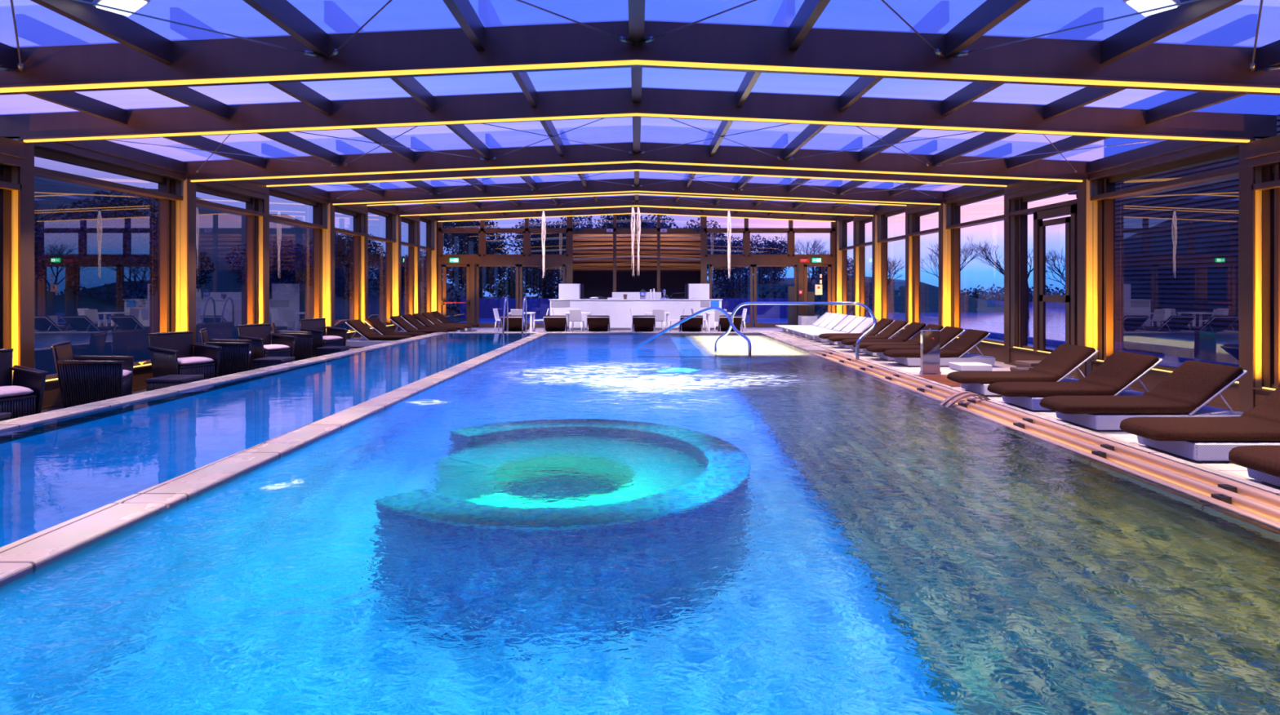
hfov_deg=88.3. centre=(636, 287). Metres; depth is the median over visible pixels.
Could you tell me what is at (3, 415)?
table
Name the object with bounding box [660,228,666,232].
sensor
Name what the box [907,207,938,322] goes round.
window
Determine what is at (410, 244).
window
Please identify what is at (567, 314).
cafe table
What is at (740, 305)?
pool handrail
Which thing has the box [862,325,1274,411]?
wall
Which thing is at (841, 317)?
sun lounger
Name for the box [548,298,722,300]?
countertop
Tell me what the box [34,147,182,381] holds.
window frame
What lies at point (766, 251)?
leafy tree
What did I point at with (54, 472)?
pool water
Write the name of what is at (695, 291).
tall cabinet
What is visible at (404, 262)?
leafy tree
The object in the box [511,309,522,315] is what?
cafe chair
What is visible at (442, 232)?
window
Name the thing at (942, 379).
platform
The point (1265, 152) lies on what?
beam
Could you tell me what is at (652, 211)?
frame
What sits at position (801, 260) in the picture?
fire sign
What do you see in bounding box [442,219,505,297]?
leafy tree
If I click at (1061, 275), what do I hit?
bare tree
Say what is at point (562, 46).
roof beam
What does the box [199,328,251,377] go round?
wicker armchair
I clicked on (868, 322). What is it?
sun lounger
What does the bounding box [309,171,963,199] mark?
ceiling
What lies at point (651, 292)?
bottle
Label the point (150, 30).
ceiling
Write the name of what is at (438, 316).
sun lounger
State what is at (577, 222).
leafy tree
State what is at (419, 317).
sun lounger
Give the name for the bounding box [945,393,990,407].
handrail
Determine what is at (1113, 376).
sun lounger
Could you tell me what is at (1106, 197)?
window frame
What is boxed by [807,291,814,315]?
stand
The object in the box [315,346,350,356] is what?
table
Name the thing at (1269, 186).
window
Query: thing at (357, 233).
window
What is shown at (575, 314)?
cafe chair
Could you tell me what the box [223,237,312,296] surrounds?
leafy tree
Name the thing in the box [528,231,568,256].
window
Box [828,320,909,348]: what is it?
sun lounger
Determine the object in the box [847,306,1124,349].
pool
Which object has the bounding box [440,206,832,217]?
ceiling
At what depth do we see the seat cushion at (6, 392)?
6.74 m
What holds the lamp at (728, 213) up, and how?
hanging from the ceiling
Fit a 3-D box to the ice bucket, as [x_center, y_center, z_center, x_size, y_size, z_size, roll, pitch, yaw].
[0.220,0.230,23.200,0.220,0.360,0.214,0,0,0]
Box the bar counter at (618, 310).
[548,298,722,330]
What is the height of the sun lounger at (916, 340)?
0.681 m
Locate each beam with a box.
[0,21,1279,95]
[0,136,436,222]
[836,134,1279,222]
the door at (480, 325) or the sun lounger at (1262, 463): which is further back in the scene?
the door at (480, 325)
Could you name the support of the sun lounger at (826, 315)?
on the floor
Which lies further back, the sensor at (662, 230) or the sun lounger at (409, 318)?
the sensor at (662, 230)
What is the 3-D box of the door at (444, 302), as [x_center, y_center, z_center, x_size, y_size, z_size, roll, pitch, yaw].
[-6.720,0.310,24.520,1.040,2.340,0.180,0,0,0]
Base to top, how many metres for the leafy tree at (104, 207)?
4.306 m
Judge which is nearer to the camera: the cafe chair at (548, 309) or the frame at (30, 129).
the frame at (30, 129)
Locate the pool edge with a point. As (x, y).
(1260, 508)
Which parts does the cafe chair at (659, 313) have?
backrest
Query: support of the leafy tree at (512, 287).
on the ground
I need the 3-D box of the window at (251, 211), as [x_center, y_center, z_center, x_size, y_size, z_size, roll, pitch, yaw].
[-7.380,-0.280,11.750,0.260,2.870,2.180,0,0,0]
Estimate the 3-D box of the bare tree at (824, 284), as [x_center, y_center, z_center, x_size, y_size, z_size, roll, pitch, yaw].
[11.376,-0.385,40.189,2.164,4.084,4.160,0,0,4]
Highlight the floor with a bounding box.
[40,327,1279,489]
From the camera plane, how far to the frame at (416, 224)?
22.40 m
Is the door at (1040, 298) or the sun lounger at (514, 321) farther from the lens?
the sun lounger at (514, 321)
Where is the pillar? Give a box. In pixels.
[919,328,941,374]
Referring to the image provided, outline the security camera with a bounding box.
[1067,191,1077,199]
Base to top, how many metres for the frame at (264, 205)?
4.110 m
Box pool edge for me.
[815,351,1279,522]
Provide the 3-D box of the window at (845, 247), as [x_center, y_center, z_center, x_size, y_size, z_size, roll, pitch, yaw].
[7.650,-0.657,23.515,0.260,3.625,1.970,0,0,0]
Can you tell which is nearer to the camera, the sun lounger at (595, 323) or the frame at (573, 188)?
the frame at (573, 188)
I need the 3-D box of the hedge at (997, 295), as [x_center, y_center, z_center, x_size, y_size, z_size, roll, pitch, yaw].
[30.319,0.706,37.614,2.268,2.169,48.626,0,0,0]
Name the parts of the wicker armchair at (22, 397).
backrest, seat, armrest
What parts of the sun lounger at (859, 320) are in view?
seat panel, backrest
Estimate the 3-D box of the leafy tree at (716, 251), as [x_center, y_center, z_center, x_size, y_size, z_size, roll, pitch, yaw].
[4.932,-0.765,37.468,3.579,4.838,4.428,0,0,-3]
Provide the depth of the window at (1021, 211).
12.62 m
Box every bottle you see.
[648,288,652,299]
[652,288,655,299]
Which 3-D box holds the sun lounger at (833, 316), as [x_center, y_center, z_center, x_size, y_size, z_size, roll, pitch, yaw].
[5.719,1.171,21.530,1.898,0.658,0.696,0,0,0]
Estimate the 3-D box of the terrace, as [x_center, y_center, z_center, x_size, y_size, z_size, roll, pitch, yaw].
[13.050,1.585,33.000,41.900,0.070,54.000,0,0,0]
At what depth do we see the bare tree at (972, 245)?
36.14 m
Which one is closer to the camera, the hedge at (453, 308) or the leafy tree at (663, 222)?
the hedge at (453, 308)
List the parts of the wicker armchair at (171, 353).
armrest, backrest, seat, armrest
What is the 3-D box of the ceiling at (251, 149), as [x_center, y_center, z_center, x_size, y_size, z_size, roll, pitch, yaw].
[0.000,-2.075,9.097,14.880,0.501,2.874,0,0,0]
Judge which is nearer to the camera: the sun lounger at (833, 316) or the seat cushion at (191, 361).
the seat cushion at (191, 361)
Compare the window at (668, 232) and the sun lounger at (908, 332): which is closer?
the sun lounger at (908, 332)
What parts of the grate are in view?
bar bracket, bar bracket, bar bracket, bar bracket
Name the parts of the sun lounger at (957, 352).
backrest frame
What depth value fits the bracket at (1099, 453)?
5.08 m
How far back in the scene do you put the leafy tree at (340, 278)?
29.66 m
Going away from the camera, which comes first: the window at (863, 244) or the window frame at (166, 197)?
the window frame at (166, 197)
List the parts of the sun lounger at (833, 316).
seat panel, backrest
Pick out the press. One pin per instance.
(664, 291)
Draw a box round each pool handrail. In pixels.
[632,306,751,358]
[714,302,876,359]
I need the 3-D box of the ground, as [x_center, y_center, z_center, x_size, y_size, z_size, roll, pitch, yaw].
[0.000,1.710,40.000,180.000,0.180,160.000,0,0,0]
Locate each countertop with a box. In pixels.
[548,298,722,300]
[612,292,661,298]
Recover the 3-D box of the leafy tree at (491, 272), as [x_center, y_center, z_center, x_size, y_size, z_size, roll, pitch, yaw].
[-8.496,-1.206,36.014,4.458,5.720,3.856,0,0,-25]
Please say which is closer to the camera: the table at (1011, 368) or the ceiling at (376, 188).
the table at (1011, 368)
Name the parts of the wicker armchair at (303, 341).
backrest, armrest, armrest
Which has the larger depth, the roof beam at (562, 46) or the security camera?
the security camera
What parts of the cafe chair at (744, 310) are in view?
backrest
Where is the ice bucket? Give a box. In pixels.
[640,288,645,299]
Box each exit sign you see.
[449,257,458,262]
[812,257,821,262]
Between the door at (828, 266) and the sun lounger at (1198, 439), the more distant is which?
the door at (828, 266)
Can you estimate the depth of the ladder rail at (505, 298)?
18.16 m
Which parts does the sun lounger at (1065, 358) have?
backrest frame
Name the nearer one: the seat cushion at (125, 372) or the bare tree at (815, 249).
the seat cushion at (125, 372)
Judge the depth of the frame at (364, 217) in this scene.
17.86 m
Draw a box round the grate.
[824,350,1279,507]
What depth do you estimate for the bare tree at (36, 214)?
11.75 m
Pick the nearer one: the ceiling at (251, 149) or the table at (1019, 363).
the ceiling at (251, 149)
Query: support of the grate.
on the curb
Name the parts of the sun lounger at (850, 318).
seat panel, backrest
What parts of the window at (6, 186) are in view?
frame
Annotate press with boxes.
[659,288,669,299]
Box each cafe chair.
[493,308,500,332]
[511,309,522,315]
[533,308,549,332]
[568,309,584,332]
[652,309,664,330]
[669,308,684,332]
[690,308,707,332]
[714,309,726,332]
[741,308,746,332]
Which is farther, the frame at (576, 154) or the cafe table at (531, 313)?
the cafe table at (531, 313)
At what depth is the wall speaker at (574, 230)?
24.42 m
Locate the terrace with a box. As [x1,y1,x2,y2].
[461,315,1239,367]
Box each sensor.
[606,228,613,232]
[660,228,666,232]
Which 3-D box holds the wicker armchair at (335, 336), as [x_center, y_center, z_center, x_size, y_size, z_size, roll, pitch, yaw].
[-6.653,1.067,13.965,0.699,0.808,0.690,0,0,24]
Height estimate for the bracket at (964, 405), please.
0.099 m
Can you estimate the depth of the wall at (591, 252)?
26.12 m
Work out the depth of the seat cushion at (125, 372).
8.24 m
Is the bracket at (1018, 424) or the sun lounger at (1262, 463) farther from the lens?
the bracket at (1018, 424)
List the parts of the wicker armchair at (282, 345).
armrest, backrest, seat, armrest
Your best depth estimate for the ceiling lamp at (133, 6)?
4.17 m
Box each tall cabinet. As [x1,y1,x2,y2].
[559,284,580,298]
[688,284,709,298]
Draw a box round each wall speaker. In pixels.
[572,228,583,233]
[693,228,703,233]
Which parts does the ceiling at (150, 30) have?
roof panel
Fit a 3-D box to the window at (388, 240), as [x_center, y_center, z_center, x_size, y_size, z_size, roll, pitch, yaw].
[-7.580,-0.542,19.195,0.260,3.395,2.410,0,0,0]
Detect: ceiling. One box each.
[0,0,1279,72]
[0,66,1279,124]
[105,116,1167,173]
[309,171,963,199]
[395,194,877,211]
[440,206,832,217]
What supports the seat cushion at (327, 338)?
on the wicker armchair at (335, 336)
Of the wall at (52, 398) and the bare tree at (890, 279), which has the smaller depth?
the wall at (52, 398)
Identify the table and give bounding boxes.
[0,412,11,421]
[145,374,204,391]
[253,356,295,369]
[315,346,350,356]
[508,311,535,332]
[564,311,591,329]
[644,311,670,332]
[705,311,732,332]
[948,362,991,371]
[1009,366,1034,371]
[1015,360,1040,366]
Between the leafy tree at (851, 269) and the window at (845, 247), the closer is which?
the window at (845, 247)
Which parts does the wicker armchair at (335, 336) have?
backrest, armrest, seat, armrest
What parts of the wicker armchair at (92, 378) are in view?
backrest, armrest, armrest, seat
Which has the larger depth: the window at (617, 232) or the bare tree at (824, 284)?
the bare tree at (824, 284)
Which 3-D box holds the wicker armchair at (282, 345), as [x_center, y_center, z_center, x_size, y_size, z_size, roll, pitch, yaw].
[-6.653,1.067,11.815,0.699,0.808,0.690,0,0,24]
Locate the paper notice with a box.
[815,284,822,294]
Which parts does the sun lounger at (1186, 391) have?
backrest frame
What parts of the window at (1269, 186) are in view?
frame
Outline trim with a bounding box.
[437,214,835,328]
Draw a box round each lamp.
[92,0,150,16]
[541,209,546,274]
[631,206,635,275]
[636,206,640,266]
[727,209,731,275]
[1123,0,1181,16]
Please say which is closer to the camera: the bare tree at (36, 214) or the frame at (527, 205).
the bare tree at (36, 214)
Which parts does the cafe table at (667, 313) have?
leg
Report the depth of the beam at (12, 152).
9.80 m
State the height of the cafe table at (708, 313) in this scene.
0.665 m
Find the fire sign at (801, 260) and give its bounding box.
[800,258,808,262]
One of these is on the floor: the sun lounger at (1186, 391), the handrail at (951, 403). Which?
the sun lounger at (1186, 391)
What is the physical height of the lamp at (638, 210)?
2.580 m
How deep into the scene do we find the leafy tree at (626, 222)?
36.40 m
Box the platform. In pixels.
[914,374,960,386]
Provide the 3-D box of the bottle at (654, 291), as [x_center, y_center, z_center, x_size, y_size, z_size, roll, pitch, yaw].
[0.610,0.220,23.250,0.110,0.380,0.107,0,0,0]
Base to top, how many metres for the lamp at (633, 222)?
2.580 m
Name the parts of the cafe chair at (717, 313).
backrest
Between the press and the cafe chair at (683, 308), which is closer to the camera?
the cafe chair at (683, 308)
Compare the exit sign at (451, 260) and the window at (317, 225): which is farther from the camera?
the exit sign at (451, 260)
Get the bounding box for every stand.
[787,286,795,324]
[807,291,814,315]
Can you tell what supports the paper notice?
attached to the door at (828, 266)
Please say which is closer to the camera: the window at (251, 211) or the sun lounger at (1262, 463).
the sun lounger at (1262, 463)
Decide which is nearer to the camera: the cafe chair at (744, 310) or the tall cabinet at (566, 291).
the cafe chair at (744, 310)
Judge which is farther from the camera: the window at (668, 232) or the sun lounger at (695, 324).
the window at (668, 232)
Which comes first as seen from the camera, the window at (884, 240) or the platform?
the platform
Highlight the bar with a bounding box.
[808,352,1279,528]
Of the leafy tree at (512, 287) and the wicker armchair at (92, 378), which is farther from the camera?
the leafy tree at (512, 287)
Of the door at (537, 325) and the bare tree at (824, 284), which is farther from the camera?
the bare tree at (824, 284)
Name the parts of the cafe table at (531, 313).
leg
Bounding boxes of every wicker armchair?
[0,348,48,419]
[50,341,134,408]
[146,330,222,379]
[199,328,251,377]
[236,323,296,369]
[271,321,312,360]
[298,318,347,357]
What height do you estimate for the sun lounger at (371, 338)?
0.681 m
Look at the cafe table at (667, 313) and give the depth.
21.73 m
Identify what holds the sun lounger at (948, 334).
on the floor
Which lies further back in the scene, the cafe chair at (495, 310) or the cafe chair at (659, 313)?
the cafe chair at (495, 310)
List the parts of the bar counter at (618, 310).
panel, panel, panel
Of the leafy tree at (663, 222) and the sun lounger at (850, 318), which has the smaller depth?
the sun lounger at (850, 318)
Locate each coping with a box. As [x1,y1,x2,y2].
[0,332,447,431]
[0,332,547,587]
[447,332,772,333]
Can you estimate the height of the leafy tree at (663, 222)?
6.911 m
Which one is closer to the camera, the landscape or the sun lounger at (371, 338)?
the sun lounger at (371, 338)
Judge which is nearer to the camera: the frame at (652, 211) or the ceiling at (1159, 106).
the ceiling at (1159, 106)
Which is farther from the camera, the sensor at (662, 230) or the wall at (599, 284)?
the wall at (599, 284)
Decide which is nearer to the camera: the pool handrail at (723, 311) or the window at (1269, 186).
the window at (1269, 186)
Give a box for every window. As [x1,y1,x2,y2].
[0,165,22,352]
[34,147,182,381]
[34,176,487,374]
[195,185,264,324]
[269,190,327,344]
[334,207,365,333]
[368,208,395,328]
[400,217,417,315]
[420,217,434,312]
[440,231,480,256]
[484,231,524,256]
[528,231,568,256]
[571,231,613,234]
[616,231,657,234]
[660,231,702,234]
[705,231,745,256]
[748,231,789,256]
[792,231,832,256]
[839,217,853,315]
[855,218,871,319]
[877,208,905,328]
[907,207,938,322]
[946,190,1004,345]
[1008,185,1077,353]
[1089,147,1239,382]
[1115,114,1279,364]
[1251,164,1279,390]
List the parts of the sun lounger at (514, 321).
backrest frame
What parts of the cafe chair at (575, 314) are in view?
backrest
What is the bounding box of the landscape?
[706,276,1004,315]
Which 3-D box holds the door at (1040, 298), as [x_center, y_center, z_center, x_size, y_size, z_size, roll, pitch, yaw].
[7.330,0.060,11.520,0.100,2.880,1.140,0,0,0]
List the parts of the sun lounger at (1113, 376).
backrest frame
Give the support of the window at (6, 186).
in the wall at (52, 398)
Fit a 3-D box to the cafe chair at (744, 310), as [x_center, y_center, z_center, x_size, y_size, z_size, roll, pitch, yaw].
[3.401,1.101,22.053,0.514,0.802,0.428,0,0,-6]
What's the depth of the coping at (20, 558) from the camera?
4.12 m
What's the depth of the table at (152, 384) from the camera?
8.64 m
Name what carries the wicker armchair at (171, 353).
on the floor
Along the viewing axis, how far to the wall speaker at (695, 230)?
24.42 m
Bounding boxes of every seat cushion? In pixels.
[0,386,33,398]
[122,369,132,377]
[177,356,213,365]
[263,344,289,351]
[322,335,343,341]
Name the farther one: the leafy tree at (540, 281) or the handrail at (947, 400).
the leafy tree at (540, 281)
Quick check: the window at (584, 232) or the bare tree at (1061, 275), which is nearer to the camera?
the window at (584, 232)
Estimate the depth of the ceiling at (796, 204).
20.19 m
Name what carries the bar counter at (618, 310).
on the floor
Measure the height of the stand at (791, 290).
1.550 m
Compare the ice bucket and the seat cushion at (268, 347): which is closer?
the seat cushion at (268, 347)
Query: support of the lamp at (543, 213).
hanging from the ceiling
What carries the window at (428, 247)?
in the wall at (52, 398)
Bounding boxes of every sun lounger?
[345,319,413,347]
[360,317,426,337]
[388,315,448,333]
[400,314,457,332]
[412,313,464,332]
[421,311,471,332]
[430,311,478,331]
[500,315,529,332]
[542,315,568,332]
[586,315,610,332]
[631,315,655,332]
[678,315,703,332]
[715,315,742,332]
[775,311,832,332]
[780,313,839,333]
[786,314,848,336]
[791,315,857,337]
[798,316,867,340]
[805,317,878,342]
[818,318,893,345]
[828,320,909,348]
[840,322,926,352]
[853,324,944,356]
[866,326,968,360]
[883,328,995,366]
[946,343,1098,396]
[986,351,1162,411]
[1040,360,1247,431]
[1120,386,1279,462]
[1228,445,1279,487]
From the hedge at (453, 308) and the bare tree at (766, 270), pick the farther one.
the bare tree at (766, 270)
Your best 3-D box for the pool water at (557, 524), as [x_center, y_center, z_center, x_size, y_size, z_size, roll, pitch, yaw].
[0.324,1.295,9.625,6.271,0.001,17.550,0,0,0]
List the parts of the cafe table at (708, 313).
leg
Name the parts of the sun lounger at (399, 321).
backrest frame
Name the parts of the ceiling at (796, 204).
roof panel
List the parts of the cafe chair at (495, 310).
backrest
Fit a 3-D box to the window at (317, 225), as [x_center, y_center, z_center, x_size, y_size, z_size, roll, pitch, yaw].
[-7.480,-0.417,14.315,0.260,3.145,2.690,0,0,0]
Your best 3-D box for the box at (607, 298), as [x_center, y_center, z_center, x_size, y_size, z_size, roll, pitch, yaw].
[-0.760,0.380,23.200,0.520,0.060,0.200,0,0,0]
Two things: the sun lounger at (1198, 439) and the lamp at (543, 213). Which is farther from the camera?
the lamp at (543, 213)
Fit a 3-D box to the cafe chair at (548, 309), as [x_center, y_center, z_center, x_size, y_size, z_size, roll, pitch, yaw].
[-3.199,1.101,22.052,0.514,0.802,0.428,0,0,-3]
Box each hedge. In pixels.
[420,284,871,315]
[960,283,1065,302]
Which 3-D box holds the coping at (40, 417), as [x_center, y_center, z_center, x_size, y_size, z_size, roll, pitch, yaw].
[-5.691,1.275,9.775,0.360,0.050,17.767,0,0,2]
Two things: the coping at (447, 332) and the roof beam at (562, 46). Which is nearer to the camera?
the roof beam at (562, 46)
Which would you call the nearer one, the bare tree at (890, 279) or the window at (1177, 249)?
the window at (1177, 249)
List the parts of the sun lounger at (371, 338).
backrest frame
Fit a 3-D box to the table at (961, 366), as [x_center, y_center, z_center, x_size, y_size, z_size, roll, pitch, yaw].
[6.050,1.440,11.950,0.560,0.120,0.460,0,0,0]
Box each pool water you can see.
[0,333,535,547]
[0,333,1279,714]
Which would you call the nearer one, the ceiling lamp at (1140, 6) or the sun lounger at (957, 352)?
the ceiling lamp at (1140, 6)
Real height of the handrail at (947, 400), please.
0.150 m
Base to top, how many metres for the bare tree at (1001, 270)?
3.880 m
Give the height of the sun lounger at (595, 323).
0.681 m
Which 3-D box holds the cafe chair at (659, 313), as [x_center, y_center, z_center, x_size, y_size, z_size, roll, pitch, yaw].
[0.683,1.101,21.519,0.428,0.802,0.514,0,0,-5]
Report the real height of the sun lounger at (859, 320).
0.658 m
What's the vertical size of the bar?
0.069 m
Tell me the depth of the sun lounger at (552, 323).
19.53 m
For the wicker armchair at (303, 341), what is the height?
0.808 m
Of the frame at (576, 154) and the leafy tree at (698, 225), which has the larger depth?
the leafy tree at (698, 225)
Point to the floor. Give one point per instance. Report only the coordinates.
(1228, 468)
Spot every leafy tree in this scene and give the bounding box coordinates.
[34,208,158,306]
[51,186,215,290]
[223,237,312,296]
[295,228,385,300]
[368,249,426,306]
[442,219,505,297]
[442,220,519,297]
[497,279,528,297]
[506,215,599,297]
[507,219,566,297]
[597,213,648,227]
[618,213,679,227]
[648,217,724,254]
[706,233,753,297]
[734,234,790,284]
[809,256,853,283]
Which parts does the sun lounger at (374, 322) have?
backrest frame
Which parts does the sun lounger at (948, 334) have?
backrest frame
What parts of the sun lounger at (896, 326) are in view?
backrest frame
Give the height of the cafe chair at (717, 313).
0.802 m
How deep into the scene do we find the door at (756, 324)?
24.54 m
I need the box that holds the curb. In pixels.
[760,331,1279,495]
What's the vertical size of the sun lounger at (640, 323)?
0.681 m
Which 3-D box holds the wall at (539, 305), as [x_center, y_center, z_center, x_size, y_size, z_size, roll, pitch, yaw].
[9.950,1.075,36.000,37.900,1.050,48.000,0,0,0]
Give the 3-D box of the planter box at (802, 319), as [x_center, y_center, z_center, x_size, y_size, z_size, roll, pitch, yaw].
[6.050,1.245,23.300,0.560,0.510,0.500,0,0,0]
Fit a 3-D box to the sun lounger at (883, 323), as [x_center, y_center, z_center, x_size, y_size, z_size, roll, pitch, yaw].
[5.809,1.160,17.360,1.918,0.681,0.696,0,0,0]
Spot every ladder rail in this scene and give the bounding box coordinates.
[502,297,508,334]
[521,297,526,334]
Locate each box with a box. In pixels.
[607,297,622,299]
[798,315,817,324]
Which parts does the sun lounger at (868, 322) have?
seat panel, backrest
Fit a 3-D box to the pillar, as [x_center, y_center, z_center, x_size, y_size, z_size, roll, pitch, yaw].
[5.080,1.105,11.385,0.320,0.790,0.150,0,0,0]
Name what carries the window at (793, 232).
in the wall at (539, 305)
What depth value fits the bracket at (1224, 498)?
4.01 m
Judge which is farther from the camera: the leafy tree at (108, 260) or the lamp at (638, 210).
the lamp at (638, 210)
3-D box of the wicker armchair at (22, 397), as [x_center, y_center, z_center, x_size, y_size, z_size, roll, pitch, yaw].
[-6.653,1.067,6.765,0.699,0.808,0.690,0,0,24]
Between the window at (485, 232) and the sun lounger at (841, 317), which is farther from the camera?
the window at (485, 232)
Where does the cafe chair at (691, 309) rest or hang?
on the floor
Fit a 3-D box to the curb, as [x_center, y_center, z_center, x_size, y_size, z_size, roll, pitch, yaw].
[3.715,2.050,9.775,0.550,1.600,17.750,0,0,0]
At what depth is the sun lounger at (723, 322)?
19.53 m
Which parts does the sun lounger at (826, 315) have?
seat panel, backrest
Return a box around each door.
[441,264,470,322]
[475,264,519,327]
[520,264,565,327]
[708,264,752,327]
[753,264,797,327]
[804,264,831,326]
[1033,204,1077,351]
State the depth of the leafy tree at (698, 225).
38.10 m
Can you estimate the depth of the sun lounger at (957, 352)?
12.46 m
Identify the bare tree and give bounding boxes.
[34,198,85,260]
[737,252,778,296]
[765,234,830,289]
[807,248,830,290]
[871,256,904,285]
[920,235,991,278]
[972,239,1061,318]
[1045,248,1065,286]
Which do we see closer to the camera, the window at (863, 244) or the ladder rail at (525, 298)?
the ladder rail at (525, 298)
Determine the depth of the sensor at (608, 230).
24.44 m
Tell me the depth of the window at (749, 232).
24.55 m
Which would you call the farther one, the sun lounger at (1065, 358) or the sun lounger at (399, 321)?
the sun lounger at (399, 321)
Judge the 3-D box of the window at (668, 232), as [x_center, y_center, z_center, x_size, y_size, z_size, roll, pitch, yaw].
[1.660,-1.125,24.565,1.560,3.350,0.110,0,0,0]
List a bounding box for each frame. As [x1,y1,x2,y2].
[0,88,1276,412]
[175,142,1097,378]
[249,163,1023,364]
[322,178,951,347]
[360,191,911,327]
[391,195,880,332]
[413,206,859,328]
[431,206,842,326]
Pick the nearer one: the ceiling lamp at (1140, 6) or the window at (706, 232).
the ceiling lamp at (1140, 6)
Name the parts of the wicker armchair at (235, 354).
backrest, armrest, armrest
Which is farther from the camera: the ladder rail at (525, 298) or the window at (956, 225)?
the ladder rail at (525, 298)
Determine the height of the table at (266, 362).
0.300 m
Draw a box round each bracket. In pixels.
[957,403,966,408]
[1013,422,1024,429]
[1091,450,1106,458]
[1210,493,1231,504]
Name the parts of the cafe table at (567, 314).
leg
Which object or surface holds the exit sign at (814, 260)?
attached to the wall at (539, 305)
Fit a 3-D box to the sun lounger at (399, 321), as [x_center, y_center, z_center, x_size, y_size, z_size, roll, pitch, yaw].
[-6.319,1.160,19.050,1.638,0.681,0.696,0,0,0]
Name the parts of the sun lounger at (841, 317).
seat panel, backrest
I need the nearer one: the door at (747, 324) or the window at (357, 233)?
the window at (357, 233)
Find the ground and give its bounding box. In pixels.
[452,296,1065,322]
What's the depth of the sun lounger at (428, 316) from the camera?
21.62 m
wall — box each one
[41,324,414,410]
[459,297,1065,319]
[573,234,700,271]
[573,271,700,298]
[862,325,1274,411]

